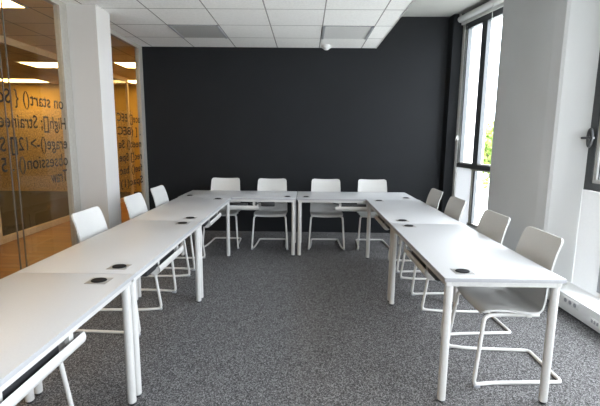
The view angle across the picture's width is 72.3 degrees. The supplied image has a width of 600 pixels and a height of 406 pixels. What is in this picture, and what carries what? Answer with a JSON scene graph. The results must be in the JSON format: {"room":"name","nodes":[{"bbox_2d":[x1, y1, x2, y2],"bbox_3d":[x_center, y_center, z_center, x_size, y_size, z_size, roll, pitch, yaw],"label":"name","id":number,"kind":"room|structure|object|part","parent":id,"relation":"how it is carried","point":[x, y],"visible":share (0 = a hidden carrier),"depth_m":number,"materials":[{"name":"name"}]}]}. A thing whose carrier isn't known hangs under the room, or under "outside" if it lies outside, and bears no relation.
{"room":"meeting room","nodes":[
{"label":"meeting room","id":0,"kind":"room"},
{"bbox_2d":[0,84,141,191],"bbox_3d":[-5.769,-1.706,10.820,7.170,3.020,0.150,1,9,1],"label":"wall","id":1,"kind":"structure","parent":0,"point":[51,92],"depth_m":10.60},
{"bbox_2d":[0,109,136,191],"bbox_3d":[-6.844,-1.360,10.737,5.030,2.100,0.090,1,9,1],"label":"wall panel","id":2,"kind":"object","parent":1,"relation":"attached to","point":[39,179],"visible":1,"depth_m":10.70,"materials":[{"name":"brown"}]},
{"bbox_2d":[66,4,121,228],"bbox_3d":[-2.223,-0.657,4.467,0.335,2.744,0.300,1,9,1],"label":"column","id":3,"kind":"structure","parent":0,"point":[89,34],"depth_m":4.30,"materials":[{"name":"paint"}]},
{"bbox_2d":[0,0,411,84],"bbox_3d":[-4.170,-2.081,4.387,10.510,0.057,12.400,1,9,1],"label":"ceiling","id":4,"kind":"structure","parent":0,"point":[245,23],"depth_m":4.77,"materials":[{"name":"tile"}]},
{"bbox_2d":[0,0,28,8],"bbox_3d":[-3.113,-1.978,3.964,0.595,0.012,0.600,1,9,1],"label":"recessed light","id":5,"kind":"object","parent":4,"relation":"in","point":[5,3],"visible":1,"depth_m":4.16,"materials":[{"name":"metal"}]},
{"bbox_2d":[0,78,50,82],"bbox_3d":[-6.701,-2.937,9.855,1.100,0.012,0.600,1,9,1],"label":"recessed light","id":6,"kind":"object","parent":4,"relation":"in","point":[4,79],"visible":1,"depth_m":9.84,"materials":[{"name":"metal"}]},
{"bbox_2d":[0,79,44,81],"bbox_3d":[-6.701,-2.938,9.855,1.060,0.008,0.560,1,9,1],"label":"diffuser","id":7,"kind":"object","parent":6,"relation":"attached to","point":[4,80],"depth_m":9.83,"materials":[{"name":"white plastic"}]},
{"bbox_2d":[16,61,57,67],"bbox_3d":[-4.706,-2.573,7.658,0.750,0.012,0.600,1,9,1],"label":"recessed light","id":8,"kind":"object","parent":4,"relation":"in","point":[34,64],"visible":0.61,"depth_m":7.59,"materials":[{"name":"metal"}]},
{"bbox_2d":[112,62,135,67],"bbox_3d":[-3.057,-2.546,7.589,0.550,0.012,0.600,1,9,1],"label":"recessed light","id":9,"kind":"object","parent":4,"relation":"in","point":[124,64],"visible":0.51,"depth_m":7.51,"materials":[{"name":"metal"}]},
{"bbox_2d":[116,63,135,67],"bbox_3d":[-3.057,-2.547,7.589,0.510,0.008,0.560,1,9,1],"label":"diffuser","id":10,"kind":"object","parent":9,"relation":"attached to","point":[127,65],"depth_m":7.60,"materials":[{"name":"white plastic"}]},
{"bbox_2d":[168,25,227,38],"bbox_3d":[-1.256,-2.132,5.126,0.594,0.014,0.594,1,9,1],"label":"recessed light","id":11,"kind":"object","parent":4,"relation":"in","point":[184,31],"visible":1,"depth_m":5.10,"materials":[{"name":"grey plastic"}]},
{"bbox_2d":[321,45,331,49],"bbox_3d":[0.375,-2.208,5.844,0.149,0.055,0.149,1,9,1],"label":"smoke detector","id":12,"kind":"object","parent":4,"relation":"attached to","point":[325,47],"visible":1,"depth_m":5.81,"materials":[{"name":"white plastic"}]},
{"bbox_2d":[321,26,373,39],"bbox_3d":[0.574,-2.111,5.105,0.594,0.014,0.594,1,9,1],"label":"recessed light","id":13,"kind":"object","parent":4,"relation":"in","point":[329,32],"visible":1,"depth_m":5.07,"materials":[{"name":"grey plastic"}]},
{"bbox_2d":[142,17,449,232],"bbox_3d":[-0.026,-1.127,6.261,4.625,3.400,0.200,1,9,1],"label":"wall","id":14,"kind":"structure","parent":0,"point":[298,116],"depth_m":6.14,"materials":[{"name":"grey paint"}]},
{"bbox_2d":[110,29,149,210],"bbox_3d":[-2.367,-0.807,5.420,0.060,2.743,1.624,1,9,1],"label":"window","id":15,"kind":"structure","parent":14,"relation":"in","point":[138,49],"depth_m":6.01,"materials":[{"name":"metal"}]},
{"bbox_2d":[375,0,413,48],"bbox_3d":[1.051,-1.663,2.083,0.014,0.054,7.859,1,9,1],"label":"trim","id":16,"kind":"structure","parent":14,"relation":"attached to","point":[412,0],"depth_m":4.59,"materials":[{"name":"metal"}]},
{"bbox_2d":[0,191,599,405],"bbox_3d":[-3.453,0.730,4.818,12.000,0.130,12.400,1,9,1],"label":"floor","id":17,"kind":"structure","parent":0,"point":[270,326],"depth_m":3.01,"materials":[{"name":"carpet"}]},
{"bbox_2d":[0,0,80,269],"bbox_3d":[-2.422,-0.176,1.390,0.060,2.743,5.935,1,9,1],"label":"glass partition","id":18,"kind":"structure","parent":17,"relation":"on","point":[59,8],"depth_m":4.07,"materials":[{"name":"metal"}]},
{"bbox_3d":[-2.422,-0.176,1.390,0.060,2.743,5.935,1,9,1],"label":"frame","id":19,"kind":"part","parent":18,"relation":"part of","materials":[{"name":"metal"}]},
{"bbox_2d":[59,362,73,405],"bbox_3d":[-1.456,0.700,1.850,0.564,0.889,0.492,1,9,1],"label":"chair leg","id":20,"kind":"object","parent":17,"relation":"on","point":[61,366],"visible":0.02,"depth_m":2.10,"materials":[{"name":"white metal"}]},
{"bbox_2d":[0,35,133,244],"bbox_3d":[-4.021,-0.604,4.009,0.050,2.754,11.200,1,9,1],"label":"window","id":21,"kind":"structure","parent":17,"relation":"on","point":[10,42],"depth_m":6.38,"materials":[{"name":"beige wood"}]},
{"bbox_3d":[-4.004,-0.805,5.293,0.050,2.575,0.060,1,9,1],"label":"post","id":22,"kind":"part","parent":21,"relation":"part of","materials":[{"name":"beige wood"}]},
{"bbox_3d":[-4.035,0.712,4.215,0.050,0.089,11.200,1,9,1],"label":"baseboard","id":23,"kind":"part","parent":21,"relation":"part of","materials":[{"name":"beige wood"}]},
{"bbox_3d":[-4.008,-1.920,3.803,0.050,0.090,11.200,1,9,1],"label":"rail","id":24,"kind":"part","parent":21,"relation":"part of","materials":[{"name":"beige wood"}]},
{"bbox_3d":[-3.947,-1.466,9.511,0.050,2.575,0.060,1,9,1],"label":"post","id":25,"kind":"part","parent":21,"relation":"part of","materials":[{"name":"beige wood"}]},
{"bbox_2d":[0,272,136,405],"bbox_3d":[-1.199,0.833,1.523,0.632,0.732,1.411,1,9,1],"label":"meeting table","id":26,"kind":"object","parent":17,"relation":"on","point":[40,313],"visible":1,"depth_m":1.70,"materials":[{"name":"white laminate"}]},
{"bbox_3d":[-1.471,0.734,2.189,0.044,0.692,0.044,1,9,1],"label":"leg","id":27,"kind":"part","parent":26,"relation":"part of","materials":[{"name":"white metal"}]},
{"bbox_2d":[0,331,85,405],"bbox_3d":[-0.963,0.571,1.478,0.109,0.143,1.171,1,9,1],"label":"cable tray","id":28,"kind":"object","parent":26,"relation":"on","point":[15,389],"depth_m":1.44,"materials":[{"name":"white plastic"}]},
{"bbox_3d":[-1.003,0.388,2.051,0.104,0.002,0.090,1,9,1],"label":"socket plate","id":29,"kind":"part","parent":26,"relation":"part of","materials":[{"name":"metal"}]},
{"bbox_3d":[-1.003,0.384,2.050,0.077,0.006,0.067,1,9,1],"label":"socket lid","id":30,"kind":"part","parent":26,"relation":"part of","materials":[{"name":"black plastic"}]},
{"bbox_3d":[-0.909,0.741,2.183,0.044,0.692,0.044,1,9,1],"label":"leg","id":31,"kind":"part","parent":26,"relation":"part of","materials":[{"name":"white metal"}]},
{"bbox_2d":[17,220,201,396],"bbox_3d":[-1.180,0.614,2.919,0.632,0.732,1.411,1,9,1],"label":"meeting table","id":32,"kind":"object","parent":17,"relation":"on","point":[141,248],"visible":0.86,"depth_m":2.60,"materials":[{"name":"white laminate"}]},
{"bbox_3d":[-1.470,0.723,2.261,0.044,0.692,0.044,1,9,1],"label":"leg","id":33,"kind":"part","parent":32,"relation":"part of","materials":[{"name":"white metal"}]},
{"bbox_3d":[-1.000,0.349,2.274,0.077,0.006,0.067,1,9,1],"label":"socket lid","id":34,"kind":"part","parent":32,"relation":"part of","materials":[{"name":"black plastic"}]},
{"bbox_3d":[-1.000,0.353,2.275,0.104,0.002,0.090,1,9,1],"label":"socket plate","id":35,"kind":"part","parent":32,"relation":"part of","materials":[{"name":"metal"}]},
{"bbox_3d":[-0.908,0.729,2.255,0.044,0.692,0.044,1,9,1],"label":"leg","id":36,"kind":"part","parent":32,"relation":"part of","materials":[{"name":"white metal"}]},
{"bbox_2d":[140,245,183,276],"bbox_3d":[-0.944,0.353,2.875,0.109,0.143,1.171,1,9,1],"label":"cable tray","id":37,"kind":"object","parent":32,"relation":"on","point":[147,253],"depth_m":2.63,"materials":[{"name":"white plastic"}]},
{"bbox_3d":[-1.177,0.295,2.869,0.606,0.030,1.385,1,9,1],"label":"rail frame","id":38,"kind":"part","parent":32,"relation":"part of","materials":[{"name":"white metal"}]},
{"bbox_3d":[-0.890,0.522,3.579,0.044,0.692,0.044,1,9,1],"label":"leg","id":39,"kind":"part","parent":32,"relation":"part of","materials":[{"name":"white metal"}]},
{"bbox_2d":[71,206,162,335],"bbox_3d":[-1.438,0.493,3.169,0.564,0.889,0.492,1,9,1],"label":"chair","id":40,"kind":"object","parent":17,"relation":"on","point":[90,222],"visible":0.23,"depth_m":3.13,"materials":[{"name":"white plastic"}]},
{"bbox_3d":[-1.589,0.259,3.134,0.119,0.418,0.426,1,9,1],"label":"backrest","id":41,"kind":"part","parent":40,"relation":"part of","materials":[{"name":"white plastic"}]},
{"bbox_3d":[-1.440,0.713,3.204,0.564,0.443,0.483,1,9,1],"label":"sled frame","id":42,"kind":"part","parent":40,"relation":"part of","materials":[{"name":"white metal"}]},
{"bbox_2d":[124,193,189,292],"bbox_3d":[-1.427,0.362,4.009,0.564,0.889,0.492,1,9,1],"label":"chair","id":43,"kind":"object","parent":17,"relation":"on","point":[135,203],"visible":0.25,"depth_m":3.98,"materials":[{"name":"white plastic"}]},
{"bbox_3d":[-1.578,0.127,3.974,0.119,0.418,0.426,1,9,1],"label":"backrest","id":44,"kind":"part","parent":43,"relation":"part of","materials":[{"name":"white plastic"}]},
{"bbox_3d":[-1.429,0.582,4.043,0.564,0.443,0.483,1,9,1],"label":"sled frame","id":45,"kind":"part","parent":43,"relation":"part of","materials":[{"name":"white metal"}]},
{"bbox_2d":[151,185,205,270],"bbox_3d":[-1.418,0.260,4.661,0.564,0.889,0.492,1,9,1],"label":"chair","id":46,"kind":"object","parent":17,"relation":"on","point":[160,196],"visible":0.29,"depth_m":4.59,"materials":[{"name":"white plastic"}]},
{"bbox_3d":[-1.569,0.025,4.626,0.119,0.418,0.426,1,9,1],"label":"backrest","id":47,"kind":"part","parent":46,"relation":"part of","materials":[{"name":"white plastic"}]},
{"bbox_3d":[-1.420,0.480,4.695,0.564,0.443,0.483,1,9,1],"label":"sled frame","id":48,"kind":"part","parent":46,"relation":"part of","materials":[{"name":"white metal"}]},
{"bbox_2d":[130,197,230,298],"bbox_3d":[-1.161,0.395,4.315,0.632,0.732,1.411,1,9,1],"label":"meeting table","id":49,"kind":"object","parent":17,"relation":"on","point":[204,209],"visible":0.81,"depth_m":4.10,"materials":[{"name":"white laminate"}]},
{"bbox_3d":[-1.451,0.504,3.658,0.044,0.692,0.044,1,9,1],"label":"leg","id":50,"kind":"part","parent":49,"relation":"part of","materials":[{"name":"white metal"}]},
{"bbox_3d":[-0.889,0.510,3.651,0.044,0.692,0.044,1,9,1],"label":"leg","id":51,"kind":"part","parent":49,"relation":"part of","materials":[{"name":"white metal"}]},
{"bbox_2d":[202,212,220,227],"bbox_3d":[-0.925,0.134,4.271,0.109,0.143,1.171,1,9,1],"label":"cable tray","id":52,"kind":"object","parent":49,"relation":"on","point":[214,217],"depth_m":4.02,"materials":[{"name":"white plastic"}]},
{"bbox_3d":[-1.158,0.076,4.265,0.606,0.030,1.385,1,9,1],"label":"rail frame","id":53,"kind":"part","parent":49,"relation":"part of","materials":[{"name":"white metal"}]},
{"bbox_3d":[-0.871,0.303,4.975,0.044,0.692,0.044,1,9,1],"label":"leg","id":54,"kind":"part","parent":49,"relation":"part of","materials":[{"name":"white metal"}]},
{"bbox_2d":[202,178,241,248],"bbox_3d":[-1.036,0.118,5.589,0.492,0.889,0.564,1,9,1],"label":"chair","id":55,"kind":"object","parent":17,"relation":"on","point":[229,184],"visible":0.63,"depth_m":5.69,"materials":[{"name":"white plastic"}]},
{"bbox_3d":[-1.038,0.338,5.624,0.483,0.443,0.564,1,9,1],"label":"sled frame","id":56,"kind":"part","parent":55,"relation":"part of","materials":[{"name":"white metal"}]},
{"bbox_3d":[-1.032,-0.139,5.704,0.426,0.418,0.119,1,9,1],"label":"backrest","id":57,"kind":"part","parent":55,"relation":"part of","materials":[{"name":"white plastic"}]},
{"bbox_3d":[-1.037,0.117,5.522,0.428,0.056,0.362,1,9,1],"label":"seat","id":58,"kind":"part","parent":55,"relation":"part of","materials":[{"name":"white plastic"}]},
{"bbox_2d":[179,190,296,255],"bbox_3d":[-0.761,0.238,5.345,1.435,0.732,0.675,1,9,1],"label":"meeting table","id":59,"kind":"object","parent":17,"relation":"on","point":[266,198],"visible":0.71,"depth_m":5.05,"materials":[{"name":"white laminate"}]},
{"bbox_2d":[221,202,274,209],"bbox_3d":[-0.761,0.013,5.052,1.195,0.143,0.109,1,9,1],"label":"cable tray","id":60,"kind":"object","parent":59,"relation":"on","point":[233,206],"depth_m":5.01,"materials":[{"name":"white plastic"}]},
{"bbox_3d":[-0.758,-0.081,5.295,1.409,0.030,0.649,1,9,1],"label":"rail frame","id":61,"kind":"part","parent":59,"relation":"part of","materials":[{"name":"white metal"}]},
{"bbox_3d":[-0.083,0.301,5.040,0.044,0.692,0.044,1,9,1],"label":"leg","id":62,"kind":"part","parent":59,"relation":"part of","materials":[{"name":"white metal"}]},
{"bbox_3d":[-0.075,0.207,5.637,0.044,0.692,0.044,1,9,1],"label":"leg","id":63,"kind":"part","parent":59,"relation":"part of","materials":[{"name":"white metal"}]},
{"bbox_2d":[251,178,288,249],"bbox_3d":[-0.388,0.129,5.557,0.492,0.889,0.564,1,9,1],"label":"chair","id":64,"kind":"object","parent":17,"relation":"on","point":[280,208],"visible":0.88,"depth_m":5.65,"materials":[{"name":"white plastic"}]},
{"bbox_3d":[-0.391,0.349,5.591,0.483,0.443,0.564,1,9,1],"label":"sled frame","id":65,"kind":"part","parent":64,"relation":"part of","materials":[{"name":"white metal"}]},
{"bbox_3d":[-0.389,0.129,5.490,0.428,0.056,0.362,1,9,1],"label":"seat","id":66,"kind":"part","parent":64,"relation":"part of","materials":[{"name":"white plastic"}]},
{"bbox_3d":[-0.384,-0.127,5.672,0.426,0.418,0.119,1,9,1],"label":"backrest","id":67,"kind":"part","parent":64,"relation":"part of","materials":[{"name":"white plastic"}]},
{"bbox_2d":[307,179,344,249],"bbox_3d":[0.352,0.135,5.568,0.492,0.889,0.564,1,9,1],"label":"chair","id":68,"kind":"object","parent":17,"relation":"on","point":[327,210],"visible":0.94,"depth_m":5.67,"materials":[{"name":"white plastic"}]},
{"bbox_3d":[0.356,-0.122,5.683,0.426,0.418,0.119,1,9,1],"label":"backrest","id":69,"kind":"part","parent":68,"relation":"part of","materials":[{"name":"white plastic"}]},
{"bbox_3d":[0.349,0.355,5.603,0.483,0.443,0.564,1,9,1],"label":"sled frame","id":70,"kind":"part","parent":68,"relation":"part of","materials":[{"name":"white metal"}]},
{"bbox_3d":[0.351,0.134,5.501,0.428,0.056,0.362,1,9,1],"label":"seat","id":71,"kind":"part","parent":68,"relation":"part of","materials":[{"name":"white plastic"}]},
{"bbox_2d":[297,191,416,255],"bbox_3d":[0.690,0.255,5.328,1.455,0.732,0.675,1,9,1],"label":"meeting table","id":72,"kind":"object","parent":17,"relation":"on","point":[302,196],"visible":0.72,"depth_m":5.04,"materials":[{"name":"white laminate"}]},
{"bbox_3d":[-0.006,0.302,5.039,0.044,0.692,0.044,1,9,1],"label":"leg","id":73,"kind":"part","parent":72,"relation":"part of","materials":[{"name":"white metal"}]},
{"bbox_3d":[0.002,0.208,5.636,0.044,0.692,0.044,1,9,1],"label":"leg","id":74,"kind":"part","parent":72,"relation":"part of","materials":[{"name":"white metal"}]},
{"bbox_3d":[0.693,-0.064,5.278,1.429,0.030,0.649,1,9,1],"label":"rail frame","id":75,"kind":"part","parent":72,"relation":"part of","materials":[{"name":"white metal"}]},
{"bbox_2d":[333,203,374,211],"bbox_3d":[0.689,0.030,5.035,1.215,0.143,0.109,1,9,1],"label":"cable tray","id":76,"kind":"object","parent":72,"relation":"on","point":[341,207],"depth_m":5.00,"materials":[{"name":"white plastic"}]},
{"bbox_2d":[356,179,389,249],"bbox_3d":[0.994,0.141,5.570,0.492,0.889,0.564,1,9,1],"label":"chair","id":77,"kind":"object","parent":17,"relation":"on","point":[364,185],"visible":0.48,"depth_m":5.67,"materials":[{"name":"white plastic"}]},
{"bbox_3d":[0.993,0.140,5.503,0.428,0.056,0.362,1,9,1],"label":"seat","id":78,"kind":"part","parent":77,"relation":"part of","materials":[{"name":"white plastic"}]},
{"bbox_3d":[0.998,-0.116,5.685,0.426,0.418,0.119,1,9,1],"label":"backrest","id":79,"kind":"part","parent":77,"relation":"part of","materials":[{"name":"white plastic"}]},
{"bbox_3d":[0.992,0.361,5.605,0.483,0.443,0.564,1,9,1],"label":"sled frame","id":80,"kind":"part","parent":77,"relation":"part of","materials":[{"name":"white metal"}]},
{"bbox_2d":[366,199,462,302],"bbox_3d":[1.098,0.422,4.289,0.632,0.732,1.411,1,9,1],"label":"meeting table","id":81,"kind":"object","parent":17,"relation":"on","point":[388,211],"visible":0.73,"depth_m":4.08,"materials":[{"name":"white laminate"}]},
{"bbox_3d":[0.826,0.323,4.955,0.044,0.692,0.044,1,9,1],"label":"leg","id":82,"kind":"part","parent":81,"relation":"part of","materials":[{"name":"white metal"}]},
{"bbox_3d":[1.101,0.103,4.239,0.606,0.030,1.385,1,9,1],"label":"rail frame","id":83,"kind":"part","parent":81,"relation":"part of","materials":[{"name":"white metal"}]},
{"bbox_2d":[374,214,389,229],"bbox_3d":[0.867,0.155,4.250,0.109,0.143,1.171,1,9,1],"label":"cable tray","id":84,"kind":"object","parent":81,"relation":"on","point":[381,221],"depth_m":4.00,"materials":[{"name":"white plastic"}]},
{"bbox_3d":[0.808,0.530,3.631,0.044,0.692,0.044,1,9,1],"label":"leg","id":85,"kind":"part","parent":81,"relation":"part of","materials":[{"name":"white metal"}]},
{"bbox_2d":[388,188,442,272],"bbox_3d":[1.335,0.291,4.633,0.564,0.889,0.492,1,9,1],"label":"chair","id":86,"kind":"object","parent":17,"relation":"on","point":[434,197],"visible":0.31,"depth_m":4.54,"materials":[{"name":"white plastic"}]},
{"bbox_3d":[1.333,0.511,4.668,0.564,0.443,0.483,1,9,1],"label":"sled frame","id":87,"kind":"part","parent":86,"relation":"part of","materials":[{"name":"white metal"}]},
{"bbox_3d":[1.491,0.060,4.595,0.119,0.418,0.426,1,9,1],"label":"backrest","id":88,"kind":"part","parent":86,"relation":"part of","materials":[{"name":"white plastic"}]},
{"bbox_2d":[400,196,465,295],"bbox_3d":[1.322,0.392,3.991,0.564,0.889,0.492,1,9,1],"label":"chair","id":89,"kind":"object","parent":17,"relation":"on","point":[454,208],"visible":0.32,"depth_m":3.94,"materials":[{"name":"white plastic"}]},
{"bbox_3d":[1.319,0.612,4.026,0.564,0.443,0.483,1,9,1],"label":"sled frame","id":90,"kind":"part","parent":89,"relation":"part of","materials":[{"name":"white metal"}]},
{"bbox_3d":[1.477,0.161,3.953,0.119,0.418,0.426,1,9,1],"label":"backrest","id":91,"kind":"part","parent":89,"relation":"part of","materials":[{"name":"white plastic"}]},
{"bbox_2d":[421,210,510,336],"bbox_3d":[1.316,0.516,3.199,0.564,0.889,0.492,0,9,-1],"label":"chair","id":92,"kind":"object","parent":17,"relation":"on","point":[493,225],"visible":0.27,"depth_m":3.17,"materials":[{"name":"white plastic"}]},
{"bbox_3d":[1.313,0.736,3.234,0.564,0.443,0.483,0,9,-1],"label":"sled frame","id":93,"kind":"part","parent":92,"relation":"part of","materials":[{"name":"white metal"}]},
{"bbox_3d":[1.471,0.284,3.166,0.119,0.418,0.426,0,9,-1],"label":"backrest","id":94,"kind":"part","parent":92,"relation":"part of","materials":[{"name":"white plastic"}]},
{"bbox_2d":[389,223,566,404],"bbox_3d":[1.079,0.641,2.893,0.632,0.732,1.411,1,9,1],"label":"meeting table","id":95,"kind":"object","parent":17,"relation":"on","point":[455,255],"visible":0.96,"depth_m":2.37,"materials":[{"name":"white laminate"}]},
{"bbox_3d":[0.807,0.542,3.559,0.044,0.692,0.044,1,9,1],"label":"leg","id":96,"kind":"part","parent":95,"relation":"part of","materials":[{"name":"white metal"}]},
{"bbox_2d":[405,248,440,280],"bbox_3d":[0.848,0.374,2.854,0.109,0.143,1.171,1,9,1],"label":"cable tray","id":97,"kind":"object","parent":95,"relation":"on","point":[433,255],"depth_m":2.61,"materials":[{"name":"white plastic"}]},
{"bbox_3d":[0.789,0.749,2.235,0.044,0.692,0.044,1,9,1],"label":"leg","id":98,"kind":"part","parent":95,"relation":"part of","materials":[{"name":"white metal"}]},
{"bbox_3d":[1.369,0.548,3.553,0.044,0.692,0.044,1,9,1],"label":"leg","id":99,"kind":"part","parent":95,"relation":"part of","materials":[{"name":"white metal"}]},
{"bbox_3d":[0.891,0.371,2.252,0.077,0.006,0.067,1,9,1],"label":"socket lid","id":100,"kind":"part","parent":95,"relation":"part of","materials":[{"name":"black plastic"}]},
{"bbox_3d":[0.891,0.375,2.253,0.104,0.002,0.090,1,9,1],"label":"socket plate","id":101,"kind":"part","parent":95,"relation":"part of","materials":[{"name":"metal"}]},
{"bbox_3d":[1.082,0.321,2.842,0.606,0.030,1.385,1,9,1],"label":"rail frame","id":102,"kind":"part","parent":95,"relation":"part of","materials":[{"name":"white metal"}]},
{"bbox_3d":[1.351,0.756,2.228,0.044,0.692,0.044,1,9,1],"label":"leg","id":103,"kind":"part","parent":95,"relation":"part of","materials":[{"name":"white metal"}]},
{"bbox_2d":[449,226,563,387],"bbox_3d":[1.302,0.613,2.581,0.564,0.889,0.492,1,9,1],"label":"chair","id":104,"kind":"object","parent":17,"relation":"on","point":[543,248],"visible":0.88,"depth_m":2.50,"materials":[{"name":"white plastic"}]},
{"bbox_3d":[1.236,0.601,2.580,0.362,0.056,0.428,1,9,1],"label":"seat","id":105,"kind":"part","parent":104,"relation":"part of","materials":[{"name":"white plastic"}]},
{"bbox_3d":[1.300,0.833,2.615,0.564,0.443,0.483,1,9,1],"label":"sled frame","id":106,"kind":"part","parent":104,"relation":"part of","materials":[{"name":"white metal"}]},
{"bbox_3d":[1.458,0.382,2.542,0.119,0.418,0.426,1,9,1],"label":"backrest","id":107,"kind":"part","parent":104,"relation":"part of","materials":[{"name":"white plastic"}]},
{"bbox_2d":[547,281,599,333],"bbox_3d":[2.329,1.102,1.867,0.240,0.163,6.590,1,9,1],"label":"duct","id":108,"kind":"object","parent":17,"relation":"on","point":[584,306],"visible":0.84,"depth_m":3.35,"materials":[{"name":"white metal"}]},
{"bbox_2d":[562,295,578,310],"bbox_3d":[2.237,0.825,3.399,0.008,0.055,0.200,1,9,1],"label":"socket","id":109,"kind":"object","parent":108,"relation":"attached to","point":[571,302],"depth_m":3.39,"materials":[{"name":"grey plastic"}]},
{"bbox_2d":[589,317,599,328],"bbox_3d":[2.233,0.905,3.108,0.008,0.045,0.120,1,9,1],"label":"outlet","id":110,"kind":"object","parent":108,"relation":"attached to","point":[594,322],"depth_m":3.11,"materials":[{"name":"white paint"}]},
{"bbox_2d":[402,0,489,16],"bbox_3d":[1.792,-1.921,2.033,1.510,0.486,7.859,1,9,1],"label":"ceiling","id":111,"kind":"structure","parent":0,"point":[418,8],"depth_m":5.48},
{"bbox_2d":[438,14,463,212],"bbox_3d":[2.207,-1.083,6.056,0.155,3.180,0.159,1,9,1],"label":"wall","id":112,"kind":"structure","parent":0,"point":[455,36],"depth_m":5.97,"materials":[{"name":"grey paint"}]},
{"bbox_2d":[463,20,493,224],"bbox_3d":[2.514,-1.038,6.048,0.360,4.100,0.155,-1,9,-10],"label":"window pane","id":113,"kind":"object","parent":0,"point":[477,32],"visible":0.22,"depth_m":5.90,"materials":[{"name":"clear glass"}]},
{"bbox_2d":[487,0,566,250],"bbox_3d":[2.441,-0.811,4.337,0.260,3.180,1.235,1,9,1],"label":"wall","id":114,"kind":"structure","parent":0,"point":[532,32],"depth_m":4.22,"materials":[{"name":"grey paint"}]},
{"bbox_2d":[543,0,599,282],"bbox_3d":[2.434,-0.700,3.628,0.254,3.180,0.200,1,9,1],"label":"wall","id":115,"kind":"structure","parent":0,"point":[581,39],"depth_m":3.63,"materials":[{"name":"white paint"}]},
{"bbox_3d":[2.576,-2.050,2.238,0.150,0.180,2.125,1,9,1],"label":"wall","id":116,"kind":"structure","parent":0,"visible":0},
{"bbox_2d":[572,52,599,297],"bbox_3d":[2.488,-0.457,2.504,0.115,3.050,2.155,1,9,1],"label":"window","id":117,"kind":"structure","parent":116,"relation":"in","point":[586,272],"depth_m":3.50,"materials":[{"name":"glass"}]},
{"bbox_3d":[2.483,0.409,3.533,0.001,1.020,0.330,1,9,1],"label":"spandrel panel","id":118,"kind":"part","parent":117,"relation":"part of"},
{"bbox_3d":[2.470,-0.555,3.503,0.055,0.169,0.150,1,9,1],"label":"handle","id":119,"kind":"part","parent":117,"relation":"part of","materials":[{"name":"silver metal"}]},
{"bbox_3d":[2.520,-0.959,2.410,0.060,2.030,2.125,1,9,1],"label":"frame","id":120,"kind":"part","parent":117,"relation":"part of","materials":[{"name":"metal"}]},
{"bbox_3d":[2.522,-0.951,2.411,0.045,1.885,1.955,1,9,1],"label":"sash","id":121,"kind":"part","parent":117,"relation":"part of","materials":[{"name":"metal"}]},
{"bbox_3d":[2.491,0.501,2.522,0.066,0.750,1.695,1,9,1],"label":"frame","id":122,"kind":"part","parent":117,"relation":"part of","materials":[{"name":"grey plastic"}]},
{"label":"outside","id":123,"kind":"structure","parent":0,"visible":0},
{"bbox_2d":[478,173,488,223],"bbox_3d":[-0.054,5.469,0.857,320.000,0.200,320.000,1,9,1],"label":"ground","id":124,"kind":"structure","parent":123,"point":[483,193],"depth_m":38.29,"materials":[{"name":"white"}]},
{"bbox_2d":[481,119,493,189],"bbox_3d":[11.743,-1.873,25.919,3.454,6.776,3.697,6,10,31],"label":"tree","id":125,"kind":"object","parent":124,"relation":"on","point":[488,140],"visible":0.17,"depth_m":25.07,"materials":[{"name":"green plant"}]},
{"bbox_3d":[2.480,-2.489,5.098,0.388,0.200,1.377,1,9,1],"label":"wall","id":126,"kind":"structure","parent":0,"visible":0},
{"bbox_2d":[452,7,502,229],"bbox_3d":[2.410,-0.906,5.326,0.114,3.060,1.360,-1,9,-10],"label":"window","id":127,"kind":"structure","parent":126,"relation":"in","point":[465,175],"depth_m":5.67,"materials":[{"name":"metal"}]},
{"bbox_3d":[2.310,-1.003,5.941,0.062,3.060,0.100,-1,9,-10],"label":"jamb trim","id":128,"kind":"part","parent":127,"relation":"part of","materials":[{"name":"metal"}]},
{"bbox_3d":[2.328,0.020,5.903,0.075,1.050,0.378,1,9,1],"label":"spandrel panel","id":129,"kind":"part","parent":127,"relation":"part of","materials":[{"name":"white glass"}]},
{"bbox_3d":[2.441,-0.486,5.334,0.045,0.020,1.235,-1,9,-10],"label":"sash rail","id":130,"kind":"part","parent":127,"relation":"part of","materials":[{"name":"metal"}]},
{"bbox_3d":[2.458,-0.015,5.263,0.056,0.780,0.945,-1,9,-10],"label":"frame","id":131,"kind":"part","parent":127,"relation":"part of","materials":[{"name":"metal"}]},
{"bbox_3d":[2.444,-1.406,5.225,0.064,1.980,1.305,-1,9,-10],"label":"frame","id":132,"kind":"part","parent":127,"relation":"part of","materials":[{"name":"black metal"}]},
{"bbox_2d":[458,0,503,102],"bbox_3d":[2.359,-1.916,5.228,0.086,1.275,1.280,-1,9,-10],"label":"roller blind","id":133,"kind":"object","parent":127,"relation":"attached to","point":[492,5],"visible":1,"depth_m":5.22,"materials":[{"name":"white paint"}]},
{"bbox_3d":[2.379,-2.404,5.134,0.033,0.040,1.240,-1,9,-10],"label":"rail","id":134,"kind":"part","parent":133,"relation":"part of","materials":[{"name":"metal"}]},
{"bbox_3d":[2.345,-1.856,5.091,0.006,1.200,0.007,1,9,4],"label":"pull chain","id":135,"kind":"part","parent":133,"relation":"part of","materials":[{"name":"metal"}]}
]}

